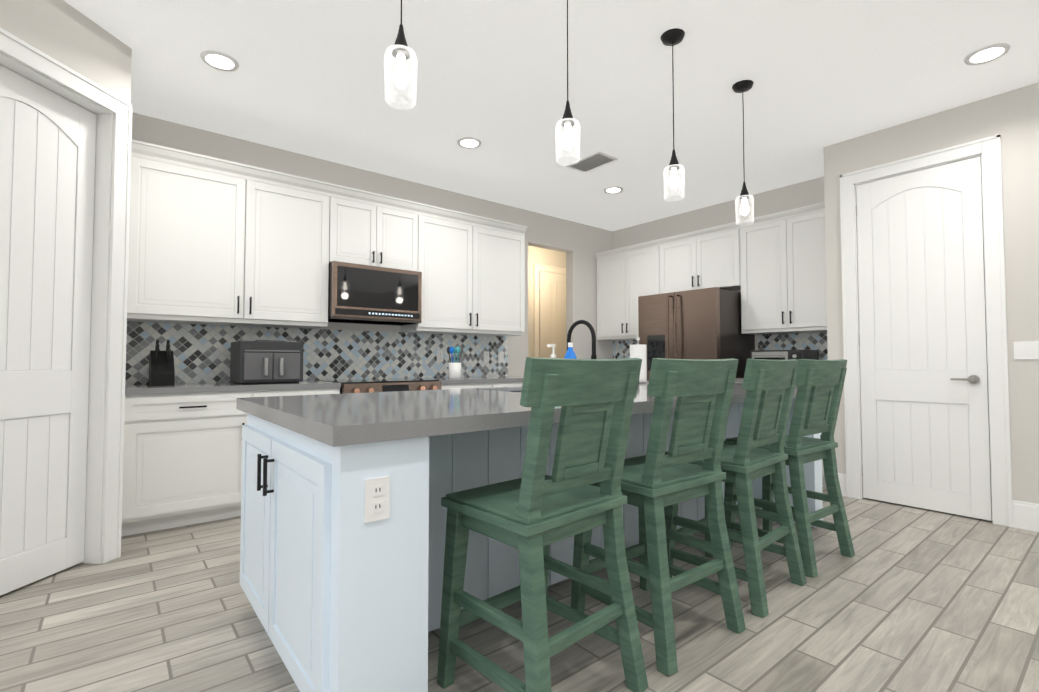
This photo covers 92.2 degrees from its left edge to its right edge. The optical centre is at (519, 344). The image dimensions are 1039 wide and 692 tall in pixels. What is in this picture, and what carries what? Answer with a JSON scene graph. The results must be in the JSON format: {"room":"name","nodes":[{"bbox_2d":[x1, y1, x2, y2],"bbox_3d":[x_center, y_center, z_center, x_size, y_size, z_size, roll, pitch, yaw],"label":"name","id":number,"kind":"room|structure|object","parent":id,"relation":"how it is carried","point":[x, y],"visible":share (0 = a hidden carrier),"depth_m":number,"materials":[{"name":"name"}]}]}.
{"room":"kitchen","nodes":[
{"label":"kitchen","id":0,"kind":"room"},
{"bbox_2d":[0,0,131,102],"bbox_3d":[-2.966,-0.277,2.376,1.715,2.870,1.595,2,-2,-39],"label":"wall","id":1,"kind":"structure","parent":0,"point":[67,34],"depth_m":2.53,"materials":[{"name":"grey paint"}]},
{"bbox_2d":[0,65,96,595],"bbox_3d":[-2.373,-0.065,2.361,0.514,2.421,0.520,2,-2,-39],"label":"pantry door","id":2,"kind":"structure","parent":1,"relation":"in","point":[47,157],"depth_m":2.47,"materials":[{"name":"white wood"}]},
{"bbox_2d":[0,28,131,563],"bbox_3d":[-2.627,-0.122,2.056,1.603,2.538,0.710,2,-2,-39],"label":"door frame","id":3,"kind":"structure","parent":1,"relation":"attached to","point":[106,413],"depth_m":2.71,"materials":[{"name":"white wood"}]},
{"bbox_2d":[127,112,612,375],"bbox_3d":[-3.023,-0.243,3.434,11.230,2.870,0.120,2,-2,-39],"label":"wall","id":4,"kind":"structure","parent":0,"point":[580,244],"depth_m":5.30,"materials":[{"name":"grey paint"}]},
{"bbox_2d":[127,139,526,335],"bbox_3d":[-1.357,-0.722,4.471,3.397,1.173,0.387,2,-2,-39],"label":"upper cabinet","id":5,"kind":"object","parent":4,"relation":"attached to","point":[214,241],"visible":0.94,"depth_m":3.89,"materials":[{"name":"white wood"}]},
{"bbox_2d":[328,261,421,325],"bbox_3d":[-1.330,-0.432,4.450,0.795,0.465,0.434,2,-2,-39],"label":"microwave","id":6,"kind":"object","parent":5,"relation":"attached to","point":[363,294],"visible":0.98,"depth_m":4.25,"materials":[{"name":"brown metal"}]},
{"bbox_2d":[0,487,1038,691],"bbox_3d":[-0.020,1.167,1.883,14.000,0.050,12.000,2,-2,-39],"label":"floor","id":7,"kind":"structure","parent":0,"point":[905,598],"depth_m":2.04,"materials":[{"name":"tile"}]},
{"bbox_2d":[121,322,523,536],"bbox_3d":[-1.256,0.542,4.328,3.427,1.359,0.672,2,-2,-39],"label":"base cabinet","id":8,"kind":"object","parent":7,"relation":"on","point":[182,459],"visible":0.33,"depth_m":3.54,"materials":[{"name":"white"}]},
{"bbox_2d":[149,340,174,385],"bbox_3d":[-2.471,0.122,3.456,0.130,0.312,0.282,2,-2,-39],"label":"knife block","id":9,"kind":"object","parent":8,"relation":"on","point":[161,369],"visible":1,"depth_m":3.39,"materials":[{"name":"black metal"}]},
{"bbox_2d":[230,339,303,383],"bbox_3d":[-1.918,0.127,3.806,0.430,0.325,0.415,2,-2,-39],"label":"toaster oven","id":10,"kind":"object","parent":8,"relation":"on","point":[264,361],"visible":1,"depth_m":3.67,"materials":[{"name":"grey metal"}]},
{"bbox_2d":[447,346,462,377],"bbox_3d":[-0.628,0.170,4.894,0.160,0.312,0.137,2,-2,-39],"label":"utensil crock","id":11,"kind":"object","parent":8,"relation":"on","point":[454,369],"visible":1,"depth_m":4.85,"materials":[{"name":"white ceramic"}]},
{"bbox_2d":[317,378,441,393],"bbox_3d":[-1.203,0.749,4.313,0.848,0.886,0.717,2,-2,-39],"label":"range","id":12,"kind":"object","parent":7,"relation":"on","point":[377,385],"visible":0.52,"depth_m":4.10,"materials":[{"name":"brown metal"}]},
{"bbox_2d":[236,399,822,691],"bbox_3d":[0.363,0.737,2.725,3.205,0.862,1.199,2,-2,-39],"label":"kitchen island","id":13,"kind":"object","parent":7,"relation":"on","point":[343,529],"depth_m":1.46,"materials":[{"name":"white wood"}]},
{"bbox_2d":[236,383,797,446],"bbox_3d":[0.380,0.283,2.778,3.230,0.050,1.280,2,-2,-39],"label":"island countertop","id":14,"kind":"structure","parent":13,"relation":"on","point":[348,419],"depth_m":1.68,"materials":[{"name":"grey stone"}]},
{"bbox_2d":[567,320,596,358],"bbox_3d":[0.359,0.055,3.031,0.109,0.418,0.255,2,-2,-39],"label":"faucet","id":15,"kind":"object","parent":14,"relation":"on","point":[589,326],"visible":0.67,"depth_m":2.99,"materials":[{"name":"black metal"}]},
{"bbox_2d":[630,337,648,382],"bbox_3d":[0.902,0.117,3.799,0.170,0.345,0.170,2,-2,-39],"label":"paper towel","id":16,"kind":"object","parent":14,"relation":"on","point":[638,350],"visible":0.69,"depth_m":3.75,"materials":[{"name":"white paper"}]},
{"bbox_3d":[0.240,0.236,2.768,0.280,0.040,0.120,2,-2,-39],"label":"soap tray","id":17,"kind":"object","parent":13,"relation":"on","visible":0},
{"bbox_2d":[547,344,555,357],"bbox_3d":[0.184,0.112,2.731,0.076,0.228,0.083,2,-2,-39],"label":"soap pump bottle","id":18,"kind":"object","parent":17,"relation":"on","point":[553,355],"visible":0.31,"depth_m":2.73,"materials":[{"name":"white plastic"}]},
{"bbox_2d":[564,343,576,358],"bbox_3d":[0.285,0.108,2.812,0.108,0.240,0.053,2,-2,-39],"label":"dish soap bottle","id":19,"kind":"object","parent":17,"relation":"on","point":[570,353],"visible":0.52,"depth_m":2.80,"materials":[{"name":"blue plastic"}]},
{"bbox_2d":[437,357,647,691],"bbox_3d":[0.074,0.592,1.679,0.530,1.097,0.506,2,-3,-43],"label":"stool","id":20,"kind":"object","parent":7,"relation":"on","point":[532,513],"visible":1,"depth_m":1.56,"materials":[{"name":"green wood"}]},
{"bbox_2d":[571,358,745,675],"bbox_3d":[0.561,0.605,2.073,0.530,1.097,0.506,1,-2,-37],"label":"stool","id":21,"kind":"object","parent":7,"relation":"on","point":[655,480],"visible":0.96,"depth_m":1.93,"materials":[{"name":"green wood"}]},
{"bbox_2d":[638,287,754,380],"bbox_3d":[1.884,0.347,5.404,0.844,1.780,0.930,2,-2,-39],"label":"fridge","id":22,"kind":"object","parent":7,"relation":"on","point":[703,324],"visible":0.38,"depth_m":5.10,"materials":[{"name":"brown metal"}]},
{"bbox_2d":[664,359,806,616],"bbox_3d":[1.044,0.618,2.465,0.530,1.097,0.506,2,-3,-42],"label":"stool","id":23,"kind":"object","parent":7,"relation":"on","point":[768,386],"visible":0.75,"depth_m":2.31,"materials":[{"name":"green wood"}]},
{"bbox_2d":[724,359,854,577],"bbox_3d":[1.516,0.631,2.847,0.530,1.097,0.506,1,-2,-36],"label":"stool","id":24,"kind":"object","parent":7,"relation":"on","point":[820,384],"visible":0.83,"depth_m":2.70,"materials":[{"name":"green wood"}]},
{"bbox_2d":[822,459,825,486],"bbox_3d":[2.695,0.793,4.564,0.638,0.874,0.517,2,-2,-39],"label":"base cabinet","id":25,"kind":"object","parent":7,"relation":"on","point":[823,477],"depth_m":4.29,"materials":[{"name":"white wood"}]},
{"bbox_2d":[751,350,818,359],"bbox_3d":[2.545,0.188,4.821,0.397,0.270,0.480,2,-2,-39],"label":"toaster oven","id":26,"kind":"object","parent":25,"relation":"on","point":[784,354],"visible":0.4,"depth_m":4.69,"materials":[{"name":"grey metal"}]},
{"bbox_2d":[528,245,566,356],"bbox_3d":[0.965,-0.134,6.747,4.800,2.870,0.005,2,-2,-39],"label":"wall","id":27,"kind":"structure","parent":0,"point":[545,256],"depth_m":6.11,"materials":[{"name":"beige paint"}]},
{"bbox_2d":[534,263,565,357],"bbox_3d":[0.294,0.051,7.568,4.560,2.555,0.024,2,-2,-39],"label":"door frame","id":28,"kind":"structure","parent":27,"relation":"attached to","point":[545,268],"depth_m":7.56,"materials":[{"name":"beige wood"}]},
{"bbox_2d":[539,271,565,358],"bbox_3d":[0.635,0.105,7.796,0.800,2.438,0.091,2,-2,-39],"label":"hall door","id":29,"kind":"structure","parent":27,"relation":"in","point":[552,308],"depth_m":7.74,"materials":[{"name":"beige"}]},
{"bbox_2d":[64,0,1038,230],"bbox_3d":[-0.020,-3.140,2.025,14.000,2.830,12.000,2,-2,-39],"label":"ceiling","id":30,"kind":"structure","parent":0,"point":[307,77],"depth_m":3.20,"materials":[{"name":"white paint"}]},
{"bbox_2d":[200,50,238,71],"bbox_3d":[-1.785,-1.687,2.979,0.200,0.012,0.200,2,-2,-39],"label":"recessed light","id":31,"kind":"object","parent":30,"relation":"in","point":[220,61],"visible":0.98,"depth_m":2.97,"materials":[{"name":"white"}]},
{"bbox_2d":[384,0,417,107],"bbox_3d":[-0.407,-1.282,1.726,0.130,0.905,0.130,2,-2,-39],"label":"pendant light","id":32,"kind":"object","parent":30,"relation":"hanging from","point":[401,54],"visible":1,"depth_m":1.71,"materials":[{"name":"clear glass"}]},
{"bbox_2d":[457,137,481,148],"bbox_3d":[-0.410,-1.651,4.093,0.200,0.012,0.200,2,-2,-39],"label":"recessed light","id":33,"kind":"object","parent":30,"relation":"in","point":[469,142],"visible":0.96,"depth_m":4.08,"materials":[{"name":"white"}]},
{"bbox_2d":[555,0,580,163],"bbox_3d":[0.214,-1.265,2.230,0.130,0.905,0.130,2,-2,-39],"label":"pendant light","id":34,"kind":"object","parent":30,"relation":"hanging from","point":[567,123],"visible":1,"depth_m":2.21,"materials":[{"name":"clear glass"}]},
{"bbox_2d":[566,151,617,172],"bbox_3d":[0.648,-1.635,4.487,0.240,0.016,0.400,2,-2,-39],"label":"ceiling vent","id":35,"kind":"object","parent":30,"relation":"in","point":[592,161],"visible":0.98,"depth_m":4.46,"materials":[{"name":"white metal"}]},
{"bbox_2d":[604,186,622,193],"bbox_3d":[0.980,-1.614,5.220,0.200,0.012,0.200,2,-2,-39],"label":"recessed light","id":36,"kind":"object","parent":30,"relation":"in","point":[613,190],"visible":1,"depth_m":5.21,"materials":[{"name":"white"}]},
{"bbox_2d":[660,28,684,198],"bbox_3d":[0.844,-1.248,2.740,0.130,0.905,0.130,2,-2,-39],"label":"pendant light","id":37,"kind":"object","parent":30,"relation":"hanging from","point":[672,37],"visible":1,"depth_m":2.73,"materials":[{"name":"clear glass"}]},
{"bbox_2d":[732,80,753,224],"bbox_3d":[1.449,-1.232,3.231,0.130,0.905,0.130,2,-2,-39],"label":"pendant light","id":38,"kind":"object","parent":30,"relation":"hanging from","point":[742,86],"visible":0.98,"depth_m":3.22,"materials":[{"name":"clear glass"}]},
{"bbox_2d":[964,43,1010,64],"bbox_3d":[2.723,-1.689,2.914,0.200,0.012,0.200,2,-2,-39],"label":"recessed light","id":39,"kind":"object","parent":30,"relation":"in","point":[987,54],"visible":1,"depth_m":2.91,"materials":[{"name":"white"}]},
{"bbox_2d":[613,176,823,349],"bbox_3d":[2.205,-0.165,5.806,0.120,2.870,3.020,2,-2,-39],"label":"wall","id":40,"kind":"structure","parent":0,"point":[799,195],"depth_m":5.63,"materials":[{"name":"grey paint"}]},
{"bbox_2d":[594,239,657,337],"bbox_3d":[1.461,-0.663,6.363,0.348,1.118,0.997,2,-2,-39],"label":"upper cabinet","id":41,"kind":"object","parent":40,"relation":"attached to","point":[624,274],"depth_m":6.27,"materials":[{"name":"white wood"}]},
{"bbox_2d":[658,222,741,293],"bbox_3d":[2.081,-0.919,5.608,0.348,0.655,0.970,2,-2,-39],"label":"upper cabinet","id":42,"kind":"object","parent":40,"relation":"attached to","point":[708,257],"depth_m":5.46,"materials":[{"name":"white wood"}]},
{"bbox_2d":[734,202,826,333],"bbox_3d":[2.660,-0.711,4.886,0.348,1.118,0.985,2,-2,-39],"label":"upper cabinet","id":43,"kind":"object","parent":40,"relation":"attached to","point":[772,267],"depth_m":4.77,"materials":[{"name":"white wood"}]},
{"bbox_2d":[823,82,1038,503],"bbox_3d":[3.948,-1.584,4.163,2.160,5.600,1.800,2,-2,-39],"label":"wall","id":44,"kind":"structure","parent":0,"point":[1011,117],"depth_m":3.30,"materials":[{"name":"grey paint"}]},
{"bbox_2d":[856,156,991,520],"bbox_3d":[2.911,-0.048,3.665,0.096,2.472,0.746,2,-2,-39],"label":"pantry door","id":45,"kind":"structure","parent":44,"relation":"in","point":[923,364],"depth_m":3.64,"materials":[{"name":"white wood"}]},
{"bbox_2d":[838,134,1038,531],"bbox_3d":[3.499,-0.093,3.735,1.035,2.590,1.811,2,-2,-39],"label":"door frame","id":46,"kind":"structure","parent":44,"relation":"attached to","point":[1007,511],"depth_m":3.37,"materials":[{"name":"white wood"}]},
{"bbox_2d":[1014,341,1038,358],"bbox_3d":[3.381,0.031,3.085,0.008,0.115,0.474,2,-2,-39],"label":"plates","id":47,"kind":"object","parent":44,"relation":"attached to","point":[1026,349],"visible":1,"depth_m":3.22,"materials":[{"name":"white plastic"}]}
]}

